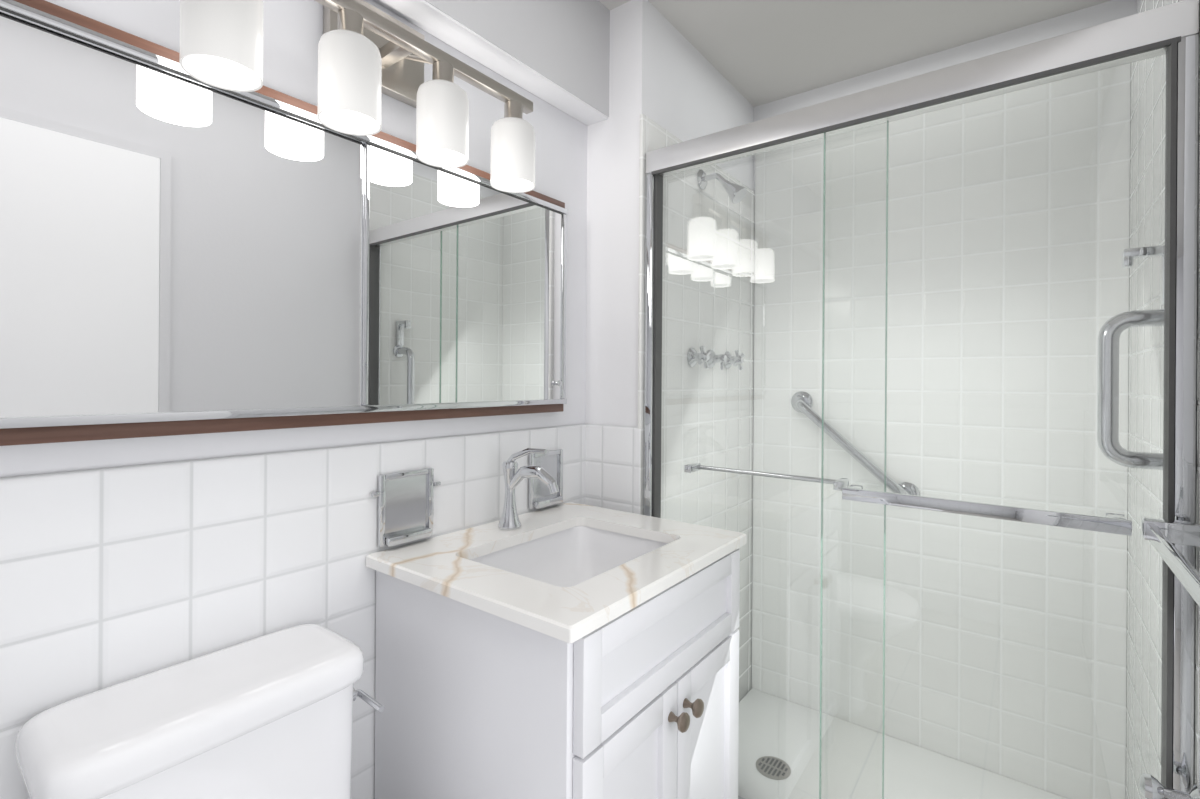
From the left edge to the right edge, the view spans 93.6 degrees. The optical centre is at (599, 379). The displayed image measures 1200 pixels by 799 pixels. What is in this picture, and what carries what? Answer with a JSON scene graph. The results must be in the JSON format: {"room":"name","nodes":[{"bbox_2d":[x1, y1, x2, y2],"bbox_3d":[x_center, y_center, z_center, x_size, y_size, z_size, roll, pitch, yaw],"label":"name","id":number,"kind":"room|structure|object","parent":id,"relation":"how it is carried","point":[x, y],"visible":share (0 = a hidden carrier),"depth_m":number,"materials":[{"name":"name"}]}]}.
{"room":"bathroom","nodes":[
{"label":"bathroom","id":0,"kind":"room"},
{"bbox_2d":[0,0,586,477],"bbox_3d":[-0.775,0.085,0.733,0.120,2.220,2.270,0,0,37],"label":"wall","id":1,"kind":"structure","parent":0,"point":[292,32],"depth_m":1.03,"materials":[{"name":"white paint"}]},
{"bbox_2d":[0,0,567,445],"bbox_3d":[-0.432,-0.195,1.047,0.043,0.552,1.111,0,0,37],"label":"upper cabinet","id":2,"kind":"object","parent":1,"relation":"attached to","point":[182,252],"visible":1,"depth_m":0.86,"materials":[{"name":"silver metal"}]},
{"bbox_2d":[0,424,585,798],"bbox_3d":[-0.693,0.657,0.737,0.012,1.076,2.142,0,0,37],"label":"tile","id":3,"kind":"structure","parent":1,"relation":"attached to","point":[111,576],"depth_m":0.85,"materials":[{"name":"white tile"}]},
{"bbox_2d":[371,468,440,546],"bbox_3d":[-0.380,0.250,1.117,0.022,0.138,0.154,0,0,37],"label":"soap holder","id":4,"kind":"object","parent":3,"relation":"attached to","point":[405,506],"visible":1,"depth_m":1.12,"materials":[{"name":"silver metal"}]},
{"bbox_2d":[528,449,562,508],"bbox_3d":[-0.133,0.252,1.442,0.022,0.138,0.122,0,0,37],"label":"holder","id":5,"kind":"object","parent":3,"relation":"attached to","point":[551,464],"visible":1,"depth_m":1.44,"materials":[{"name":"silver metal"}]},
{"bbox_2d":[179,0,535,192],"bbox_3d":[-0.379,-0.558,1.010,0.167,0.280,0.646,0,0,37],"label":"sconce","id":6,"kind":"object","parent":1,"relation":"attached to","point":[369,54],"visible":1,"depth_m":0.94,"materials":[{"name":"white glass"}]},
{"bbox_2d":[373,0,609,125],"bbox_3d":[-0.654,-0.875,0.721,0.076,0.300,2.150,0,0,37],"label":"soffit","id":7,"kind":"structure","parent":1,"relation":"attached to","point":[555,53],"depth_m":1.34,"materials":[{"name":"white paint"}]},
{"bbox_2d":[585,0,753,426],"bbox_3d":[0.300,0.092,1.899,0.183,2.220,0.890,0,0,37],"label":"wall","id":8,"kind":"structure","parent":0,"point":[664,73],"depth_m":1.55,"materials":[{"name":"white paint"}]},
{"bbox_2d":[585,114,754,701],"bbox_3d":[0.260,0.252,1.834,0.191,1.900,0.762,0,0,37],"label":"tiled wall","id":9,"kind":"structure","parent":8,"relation":"attached to","point":[614,467],"depth_m":1.72,"materials":[{"name":"white tile"}]},
{"bbox_2d":[687,346,717,367],"bbox_3d":[0.298,-0.068,1.676,0.055,0.067,0.067,0,0,37],"label":"shower valve","id":10,"kind":"object","parent":9,"relation":"attached to","point":[716,357],"depth_m":1.67,"materials":[{"name":"silver metal"}]},
{"bbox_2d":[697,169,746,203],"bbox_3d":[0.370,-0.586,1.694,0.144,0.122,0.060,0,0,37],"label":"shower head","id":11,"kind":"object","parent":9,"relation":"attached to","point":[735,187],"depth_m":1.68},
{"bbox_2d":[718,351,733,369],"bbox_3d":[0.372,-0.065,1.777,0.054,0.064,0.058,0,0,37],"label":"shower valve","id":12,"kind":"object","parent":9,"relation":"attached to","point":[727,353],"depth_m":1.87,"materials":[{"name":"silver metal"}]},
{"bbox_2d":[734,350,744,369],"bbox_3d":[0.449,-0.067,1.876,0.055,0.067,0.067,0,0,37],"label":"shower valve","id":13,"kind":"object","parent":9,"relation":"attached to","point":[740,360],"depth_m":1.86,"materials":[{"name":"silver metal"}]},
{"bbox_2d":[643,0,1198,798],"bbox_3d":[0.532,0.229,1.195,1.012,1.650,0.122,0,0,37],"label":"shower door frame","id":14,"kind":"object","parent":8,"relation":"attached to","point":[1171,30],"visible":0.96,"depth_m":1.05,"materials":[{"name":"silver"}]},
{"bbox_2d":[599,0,1110,106],"bbox_3d":[0.039,-1.070,0.679,1.470,0.100,3.160,0,0,37],"label":"ceiling","id":15,"kind":"structure","parent":0,"point":[754,53],"depth_m":1.64,"materials":[{"name":"white paint"}]},
{"bbox_2d":[751,0,1136,798],"bbox_3d":[1.069,0.098,1.795,1.167,2.220,0.128,0,0,37],"label":"wall","id":16,"kind":"structure","parent":0,"point":[1111,10],"depth_m":1.71,"materials":[{"name":"white ceramic tile"}]},
{"bbox_2d":[752,63,1130,798],"bbox_3d":[0.975,0.157,1.778,1.014,2.100,0.012,0,0,37],"label":"tile","id":17,"kind":"structure","parent":16,"relation":"attached to","point":[992,455],"depth_m":1.69,"materials":[{"name":"white tile"}]},
{"bbox_2d":[791,391,919,495],"bbox_3d":[0.820,0.218,1.849,0.402,0.354,0.066,0,0,37],"label":"grab rail","id":18,"kind":"object","parent":17,"relation":"attached to","point":[911,486],"depth_m":1.83,"materials":[{"name":"silver metal"}]},
{"bbox_2d":[1137,0,1141,12],"bbox_3d":[0.527,0.094,0.222,0.128,2.220,3.032,0,0,37],"label":"wall","id":19,"kind":"structure","parent":0,"point":[1139,2],"depth_m":1.45,"materials":[{"name":"white paint"}]},
{"bbox_2d":[1126,0,1199,798],"bbox_3d":[0.503,0.153,0.307,0.012,2.100,2.900,0,0,37],"label":"tile","id":20,"kind":"structure","parent":19,"relation":"attached to","point":[1146,5],"depth_m":1.23,"materials":[{"name":"white tile"}]},
{"bbox_2d":[1097,245,1164,469],"bbox_3d":[0.972,-0.034,1.020,0.105,0.409,0.052,0,0,37],"label":"grab rail","id":21,"kind":"object","parent":20,"relation":"attached to","point":[1100,392],"depth_m":1.03,"materials":[{"name":"silver metal"}]},
{"bbox_2d":[1139,773,1199,798],"bbox_3d":[0.869,0.631,0.859,0.067,0.048,0.048,0,0,37],"label":"robe hook","id":22,"kind":"object","parent":20,"relation":"attached to","point":[1151,786],"visible":0.98,"depth_m":0.86,"materials":[{"name":"silver metal"}]},
{"bbox_2d":[1140,517,1199,606],"bbox_3d":[0.710,0.230,0.645,0.066,0.032,0.570,0,0,37],"label":"towel rail","id":23,"kind":"object","parent":20,"relation":"attached to","point":[1161,536],"visible":1,"depth_m":0.81,"materials":[{"name":"silver metal"}]},
{"bbox_3d":[0.023,1.250,0.679,1.470,0.100,3.160,0,0,37],"label":"floor","id":24,"kind":"structure","parent":0,"visible":0},
{"bbox_2d":[15,624,383,798],"bbox_3d":[-0.333,0.802,0.627,0.690,0.789,0.378,0,0,37],"label":"toilet","id":25,"kind":"object","parent":24,"relation":"on","point":[269,716],"visible":1,"depth_m":0.73,"materials":[{"name":"white ceramic"}]},
{"bbox_2d":[366,448,746,798],"bbox_3d":[-0.050,0.673,1.129,0.534,1.053,0.593,0,0,37],"label":"bathroom vanity","id":26,"kind":"object","parent":24,"relation":"on","point":[570,650],"visible":1,"depth_m":0.95,"materials":[{"name":"white paint"}]},
{"bbox_2d":[738,688,1064,798],"bbox_3d":[0.756,1.170,1.499,1.013,0.070,0.685,0,0,37],"label":"pan","id":27,"kind":"object","parent":24,"relation":"on","point":[1031,790],"depth_m":1.67,"materials":[{"name":"white plastic"}]},
{"bbox_2d":[756,756,790,779],"bbox_3d":[0.506,1.131,1.644,0.098,0.004,0.098,0,0,37],"label":"drain cover","id":28,"kind":"object","parent":27,"relation":"on","point":[777,767],"depth_m":1.64,"materials":[{"name":"silver metal"}]}
]}

